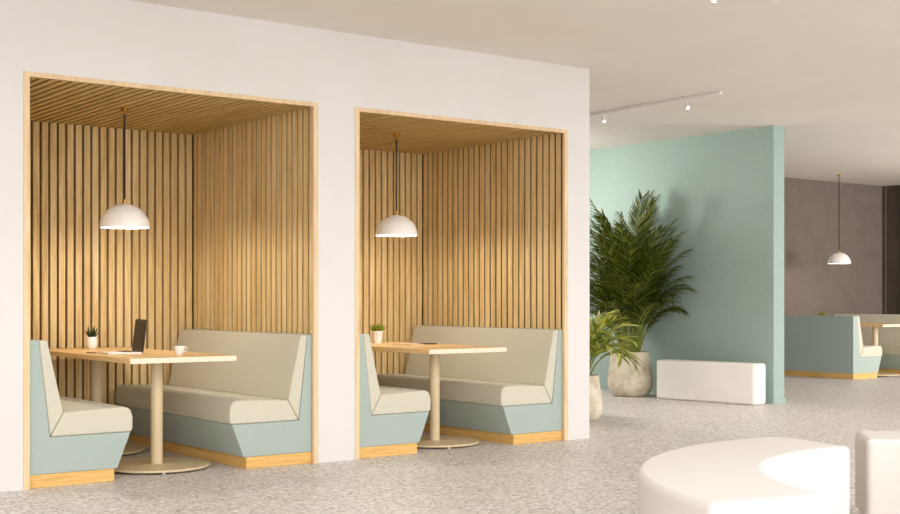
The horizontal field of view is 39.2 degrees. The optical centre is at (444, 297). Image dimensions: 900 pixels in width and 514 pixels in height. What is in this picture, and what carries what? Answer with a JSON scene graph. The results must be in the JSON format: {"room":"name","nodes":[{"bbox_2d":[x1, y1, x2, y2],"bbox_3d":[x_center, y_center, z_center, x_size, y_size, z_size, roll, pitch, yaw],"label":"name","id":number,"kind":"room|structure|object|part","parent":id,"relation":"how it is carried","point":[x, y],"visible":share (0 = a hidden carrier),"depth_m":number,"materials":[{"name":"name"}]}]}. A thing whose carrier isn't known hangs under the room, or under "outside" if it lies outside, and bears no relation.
{"room":"common room","nodes":[
{"label":"common room","id":0,"kind":"room"},
{"bbox_2d":[86,337,97,348],"bbox_3d":[-2.708,0.344,9.677,0.084,0.092,0.084,0,0,-37],"label":"pot","id":1,"kind":"object","parent":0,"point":[91,342],"depth_m":9.64,"materials":[{"name":"white ceramic"}]},
{"bbox_2d":[30,77,307,134],"bbox_3d":[-2.347,-1.389,9.161,2.111,0.035,2.038,0,0,-37],"label":"ceiling","id":2,"kind":"structure","parent":0,"point":[53,101],"depth_m":9.12,"materials":[{"name":"brown wood"}]},
{"bbox_2d":[99,108,149,228],"bbox_3d":[-2.315,-0.940,9.118,0.354,0.864,0.354,0,0,-37],"label":"pendant lamp","id":3,"kind":"object","parent":2,"relation":"hanging from","point":[124,215],"visible":1,"depth_m":9.02,"materials":[{"name":"white metal"}]},
{"bbox_3d":[-2.315,-0.595,9.118,0.354,0.174,0.354,0,0,-37],"label":"lamp shade","id":4,"kind":"part","parent":3,"relation":"part of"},
{"bbox_3d":[-2.315,-1.026,9.118,0.012,0.632,0.013,0,0,-37],"label":"cord","id":5,"kind":"part","parent":3,"relation":"part of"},
{"bbox_2d":[30,121,422,441],"bbox_3d":[-2.023,-0.117,10.714,4.552,2.575,0.055,0,0,-37],"label":"wall","id":6,"kind":"structure","parent":0,"point":[83,275],"depth_m":10.30,"materials":[{"name":"brown wood"}]},
{"bbox_2d":[194,107,311,333],"bbox_3d":[-1.494,-0.117,9.802,0.026,2.575,2.042,0,0,-37],"label":"wall","id":7,"kind":"structure","parent":0,"point":[253,179],"depth_m":9.75,"materials":[{"name":"brown wood"}]},
{"bbox_2d":[0,0,588,491],"bbox_3d":[-3.713,-0.370,6.843,12.296,3.080,0.020,0,0,-37],"label":"wall","id":8,"kind":"structure","parent":0,"point":[129,41],"depth_m":8.96,"materials":[{"name":"white paint"}]},
{"bbox_2d":[23,71,317,489],"bbox_3d":[-1.739,-0.106,8.324,2.087,2.552,0.026,0,0,-37],"label":"trim","id":9,"kind":"structure","parent":8,"relation":"attached to","point":[26,75],"depth_m":7.79,"materials":[{"name":"brown wood"}]},
{"bbox_2d":[355,107,567,459],"bbox_3d":[0.173,-0.106,9.763,2.076,2.552,0.026,0,0,-37],"label":"trim","id":10,"kind":"structure","parent":8,"relation":"attached to","point":[358,110],"depth_m":9.53,"materials":[{"name":"brown wood"}]},
{"bbox_2d":[372,331,382,342],"bbox_3d":[-0.586,0.337,10.898,0.098,0.106,0.098,0,0,-37],"label":"pot","id":11,"kind":"object","parent":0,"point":[376,335],"depth_m":10.86,"materials":[{"name":"white ceramic"}]},
{"bbox_2d":[0,375,899,513],"bbox_3d":[2.926,1.230,8.585,25.000,0.120,16.200,0,0,-37],"label":"floor","id":12,"kind":"structure","parent":0,"point":[595,474],"depth_m":8.51,"materials":[{"name":"stone"}]},
{"bbox_2d":[30,339,132,488],"bbox_3d":[-2.886,0.715,8.716,0.705,0.910,1.979,0,0,-37],"label":"bench","id":13,"kind":"object","parent":12,"relation":"on","point":[73,441],"visible":0.77,"depth_m":7.88,"materials":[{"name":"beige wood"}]},
{"bbox_2d":[30,339,62,434],"bbox_3d":[-3.033,0.556,8.608,0.152,0.591,1.975,0,0,-37],"label":"cushion","id":14,"kind":"object","parent":13,"relation":"on","point":[48,412],"depth_m":7.80,"materials":[{"name":"beige fabric"}]},
{"bbox_2d":[50,396,132,436],"bbox_3d":[-2.818,0.779,8.767,0.535,0.164,1.979,0,0,-37],"label":"seat cushion","id":15,"kind":"object","parent":13,"relation":"on","point":[75,417],"depth_m":8.00,"materials":[{"name":"beige fabric"}]},
{"bbox_2d":[49,347,236,474],"bbox_3d":[-2.308,0.780,9.109,0.758,0.780,1.972,0,0,-37],"label":"table","id":16,"kind":"object","parent":12,"relation":"on","point":[157,463],"visible":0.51,"depth_m":8.64,"materials":[{"name":"brown wood"}]},
{"bbox_2d":[85,327,99,348],"bbox_3d":[-2.702,0.298,9.676,0.117,0.183,0.124,0,0,-37],"label":"aloe","id":17,"kind":"object","parent":16,"relation":"on","point":[91,340],"visible":1,"depth_m":9.65,"materials":[{"name":"white ceramic"}]},
{"bbox_2d":[98,319,146,354],"bbox_3d":[-2.263,0.270,8.852,0.277,0.239,0.280,0,0,-29],"label":"laptop","id":18,"kind":"object","parent":16,"relation":"on","point":[140,324],"visible":1,"depth_m":8.86,"materials":[{"name":"silver metal"}]},
{"bbox_3d":[-2.157,0.263,8.911,0.008,0.226,0.280,8,-4,-29],"label":"lid","id":19,"kind":"part","parent":18,"relation":"part of","materials":[{"name":"black plastic"}]},
{"bbox_2d":[173,346,187,354],"bbox_3d":[-1.831,0.361,8.713,0.078,0.058,0.093,0,0,-42],"label":"coffee cup","id":20,"kind":"object","parent":16,"relation":"on","point":[178,350],"visible":1,"depth_m":8.69,"materials":[{"name":"white ceramic"}]},
{"bbox_2d":[116,329,311,468],"bbox_3d":[-1.772,0.715,9.559,0.705,0.910,1.979,0,0,-37],"label":"bench","id":21,"kind":"object","parent":12,"relation":"on","point":[254,410],"visible":0.98,"depth_m":9.05,"materials":[{"name":"beige fabric"}]},
{"bbox_2d":[116,385,296,424],"bbox_3d":[-1.840,0.779,9.508,0.535,0.164,1.979,0,0,-37],"label":"seat cushion","id":22,"kind":"object","parent":21,"relation":"on","point":[200,404],"depth_m":8.98,"materials":[{"name":"beige fabric"}]},
{"bbox_2d":[169,329,306,418],"bbox_3d":[-1.626,0.556,9.666,0.152,0.591,1.975,0,0,-37],"label":"cushion","id":23,"kind":"object","parent":21,"relation":"on","point":[267,365],"depth_m":9.37,"materials":[{"name":"beige fabric"}]},
{"bbox_2d":[360,333,430,458],"bbox_3d":[-0.981,0.715,10.150,0.705,0.910,1.979,0,0,-37],"label":"bench","id":24,"kind":"object","parent":12,"relation":"on","point":[392,419],"visible":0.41,"depth_m":9.33,"materials":[{"name":"beige fabric"}]},
{"bbox_2d":[360,333,379,412],"bbox_3d":[-1.127,0.556,10.042,0.152,0.591,1.975,0,0,-37],"label":"cushion","id":25,"kind":"object","parent":24,"relation":"on","point":[369,386],"depth_m":9.23,"materials":[{"name":"beige fabric"}]},
{"bbox_2d":[371,386,430,414],"bbox_3d":[-0.912,0.779,10.201,0.535,0.164,1.979,0,0,-37],"label":"seat cushion","id":26,"kind":"object","parent":24,"relation":"on","point":[385,400],"depth_m":9.42,"materials":[{"name":"beige fabric"}]},
{"bbox_2d":[370,341,506,448],"bbox_3d":[-0.409,0.780,10.538,0.758,0.780,1.972,0,0,-37],"label":"table","id":27,"kind":"object","parent":12,"relation":"on","point":[434,440],"visible":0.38,"depth_m":10.06,"materials":[{"name":"beige wood"}]},
{"bbox_2d":[369,324,385,342],"bbox_3d":[-0.580,0.305,10.892,0.154,0.169,0.162,0,0,-7],"label":"potted succulent","id":28,"kind":"object","parent":27,"relation":"on","point":[377,331],"visible":1,"depth_m":10.86,"materials":[{"name":"green plant"}]},
{"bbox_2d":[393,343,422,344],"bbox_3d":[-0.309,0.386,10.556,0.152,0.009,0.210,0,0,-45],"label":"notebook","id":29,"kind":"object","parent":27,"relation":"on","point":[393,343],"visible":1,"depth_m":10.56,"materials":[{"name":"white paper"}]},
{"bbox_2d":[377,325,561,444],"bbox_3d":[0.133,0.715,10.993,0.705,0.910,1.979,0,0,-37],"label":"bench","id":30,"kind":"object","parent":12,"relation":"on","point":[513,396],"visible":0.7,"depth_m":10.48,"materials":[{"name":"beige fabric"}]},
{"bbox_2d":[377,374,550,405],"bbox_3d":[0.065,0.779,10.942,0.535,0.164,1.979,0,0,-37],"label":"seat cushion","id":31,"kind":"object","parent":30,"relation":"on","point":[455,389],"depth_m":10.40,"materials":[{"name":"beige fabric"}]},
{"bbox_2d":[406,326,557,401],"bbox_3d":[0.280,0.556,11.101,0.152,0.591,1.975,0,0,-37],"label":"cushion","id":32,"kind":"object","parent":30,"relation":"on","point":[531,356],"depth_m":10.82,"materials":[{"name":"beige fabric"}]},
{"bbox_2d":[589,310,642,420],"bbox_3d":[1.320,0.643,12.143,1.202,1.053,1.246,0,0,-37],"label":"potted palm","id":33,"kind":"object","parent":12,"relation":"on","point":[595,338],"visible":0.37,"depth_m":12.00,"materials":[{"name":"plant"}]},
{"bbox_2d":[589,374,602,420],"bbox_3d":[1.316,0.955,12.154,0.409,0.431,0.409,0,0,-37],"label":"pot","id":34,"kind":"object","parent":33,"relation":"on","point":[595,396],"depth_m":12.01,"materials":[{"name":"stone"}]},
{"bbox_2d":[589,189,696,396],"bbox_3d":[1.941,-0.072,14.943,1.303,2.484,1.893,0,0,-37],"label":"potted palm","id":35,"kind":"object","parent":12,"relation":"on","point":[628,282],"visible":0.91,"depth_m":14.81,"materials":[{"name":"plant"}]},
{"bbox_2d":[608,351,652,396],"bbox_3d":[2.220,0.904,15.112,0.542,0.531,0.542,0,0,-37],"label":"pot","id":36,"kind":"object","parent":35,"relation":"on","point":[623,381],"depth_m":14.90,"materials":[{"name":"stone"}]},
{"bbox_2d":[657,359,764,404],"bbox_3d":[2.993,0.944,14.279,0.245,0.452,1.330,0,0,-43],"label":"seat","id":37,"kind":"object","parent":12,"relation":"on","point":[742,383],"visible":1,"depth_m":14.11,"materials":[{"name":"white fabric"}]},
{"bbox_2d":[637,436,849,513],"bbox_3d":[1.291,0.944,5.517,0.838,0.452,2.308,0,0,20],"label":"pouf","id":38,"kind":"object","parent":12,"relation":"on","point":[776,474],"visible":1,"depth_m":5.31,"materials":[{"name":"white fabric"}]},
{"bbox_2d":[784,315,881,378],"bbox_3d":[5.616,0.715,19.028,0.705,0.910,1.761,0,0,-37],"label":"bench","id":39,"kind":"object","parent":12,"relation":"on","point":[814,346],"visible":0.64,"depth_m":18.48,"materials":[{"name":"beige fabric"}]},
{"bbox_2d":[857,316,862,355],"bbox_3d":[5.470,0.556,18.920,0.152,0.591,1.758,0,0,-37],"label":"cushion","id":40,"kind":"object","parent":39,"relation":"on","point":[859,335],"depth_m":18.20,"materials":[{"name":"beige fabric"}]},
{"bbox_2d":[860,345,881,357],"bbox_3d":[5.684,0.779,19.079,0.535,0.164,1.761,0,0,-37],"label":"seat cushion","id":41,"kind":"object","parent":39,"relation":"on","point":[866,351],"depth_m":18.38,"materials":[{"name":"beige fabric"}]},
{"bbox_2d":[833,314,899,373],"bbox_3d":[6.730,0.715,19.871,0.705,0.910,1.761,0,0,-37],"label":"bench","id":42,"kind":"object","parent":12,"relation":"on","point":[888,337],"visible":0.23,"depth_m":19.75,"materials":[{"name":"beige fabric"}]},
{"bbox_2d":[833,314,899,343],"bbox_3d":[6.876,0.556,19.979,0.152,0.591,1.758,0,0,-37],"label":"cushion","id":43,"kind":"object","parent":42,"relation":"on","point":[889,335],"depth_m":19.91,"materials":[{"name":"beige fabric"}]},
{"bbox_2d":[863,343,899,354],"bbox_3d":[6.662,0.779,19.820,0.535,0.164,1.761,0,0,-37],"label":"seat cushion","id":44,"kind":"object","parent":42,"relation":"on","point":[887,348],"depth_m":19.25,"materials":[{"name":"beige fabric"}]},
{"bbox_2d":[855,430,899,513],"bbox_3d":[2.926,0.944,6.040,0.755,0.452,2.156,0,0,-37],"label":"pouf","id":45,"kind":"object","parent":12,"relation":"on","point":[877,453],"visible":1,"depth_m":6.42,"materials":[{"name":"white fabric"}]},
{"bbox_2d":[860,323,899,376],"bbox_3d":[6.188,0.780,19.429,0.758,0.780,1.772,0,0,-37],"label":"table","id":46,"kind":"object","parent":12,"relation":"on","point":[874,326],"visible":0.26,"depth_m":18.82,"materials":[{"name":"brown wood"}]},
{"bbox_2d":[360,112,555,153],"bbox_3d":[-0.441,-1.389,10.595,2.111,0.035,2.038,0,0,-37],"label":"ceiling","id":47,"kind":"structure","parent":0,"point":[417,135],"depth_m":10.58,"materials":[{"name":"brown wood"}]},
{"bbox_2d":[375,133,417,236],"bbox_3d":[-0.406,-0.946,10.548,0.354,0.852,0.354,0,0,-37],"label":"pendant lamp","id":48,"kind":"object","parent":47,"relation":"hanging from","point":[396,225],"visible":1,"depth_m":10.44,"materials":[{"name":"white metal"}]},
{"bbox_3d":[-0.406,-0.607,10.548,0.354,0.174,0.354,0,0,-37],"label":"lamp shade","id":49,"kind":"part","parent":48,"relation":"part of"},
{"bbox_3d":[-0.406,-1.032,10.548,0.012,0.620,0.013,0,0,-37],"label":"cord","id":50,"kind":"part","parent":48,"relation":"part of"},
{"bbox_2d":[423,133,561,328],"bbox_3d":[0.411,-0.117,11.236,0.026,2.575,2.042,0,0,-37],"label":"wall","id":51,"kind":"structure","parent":0,"point":[492,213],"depth_m":11.18,"materials":[{"name":"brown wood"}]},
{"bbox_2d":[130,0,899,185],"bbox_3d":[0.942,-1.985,11.222,25.000,0.150,9.600,0,0,-37],"label":"ceiling","id":52,"kind":"structure","parent":0,"point":[826,72],"depth_m":9.82,"materials":[{"name":"paint"}]},
{"bbox_2d":[589,91,722,122],"bbox_3d":[1.643,-1.850,12.863,0.049,0.120,3.020,0,0,-37],"label":"track light","id":53,"kind":"object","parent":52,"relation":"attached to","point":[686,99],"visible":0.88,"depth_m":12.27,"materials":[{"name":"white metal"}]},
{"bbox_2d":[827,174,850,263],"bbox_3d":[6.103,-1.221,19.542,0.354,1.378,0.354,0,0,-37],"label":"pendant lamp","id":54,"kind":"object","parent":52,"relation":"hanging from","point":[836,258],"visible":1,"depth_m":19.46,"materials":[{"name":"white metal"}]},
{"bbox_3d":[6.103,-0.619,19.542,0.354,0.174,0.354,0,0,-37],"label":"lamp shade","id":55,"kind":"part","parent":54,"relation":"part of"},
{"bbox_3d":[6.103,-1.307,19.542,0.012,1.146,0.013,0,0,-37],"label":"cord","id":56,"kind":"part","parent":54,"relation":"part of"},
{"bbox_2d":[589,125,783,397],"bbox_3d":[2.579,-0.370,15.520,0.185,3.080,3.760,0,0,-37],"label":"wall partition","id":57,"kind":"structure","parent":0,"point":[727,188],"depth_m":14.66,"materials":[{"name":"teal paint"}]},
{"bbox_2d":[600,384,785,403],"bbox_3d":[2.583,1.137,15.515,0.209,0.065,3.772,0,0,-37],"label":"baseboard","id":58,"kind":"structure","parent":57,"relation":"attached to","point":[603,387],"depth_m":14.04,"materials":[{"name":"teal paint"}]},
{"bbox_2d":[784,177,881,315],"bbox_3d":[-1.722,-0.370,14.761,25.000,3.080,0.200,0,0,-37],"label":"wall","id":59,"kind":"structure","parent":0,"point":[812,286],"depth_m":20.69,"materials":[{"name":"grey paint"}]},
{"bbox_2d":[887,185,899,314],"bbox_3d":[12.312,-0.370,15.354,0.200,3.080,15.730,0,0,-37],"label":"wall","id":60,"kind":"structure","parent":0,"point":[893,192],"depth_m":21.43,"materials":[{"name":"brown paint"}]},
{"bbox_2d":[882,186,886,313],"bbox_3d":[7.609,-0.370,21.395,0.050,3.080,0.420,0,0,-37],"label":"trim","id":61,"kind":"structure","parent":60,"relation":"attached to","point":[884,188],"depth_m":21.52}
]}

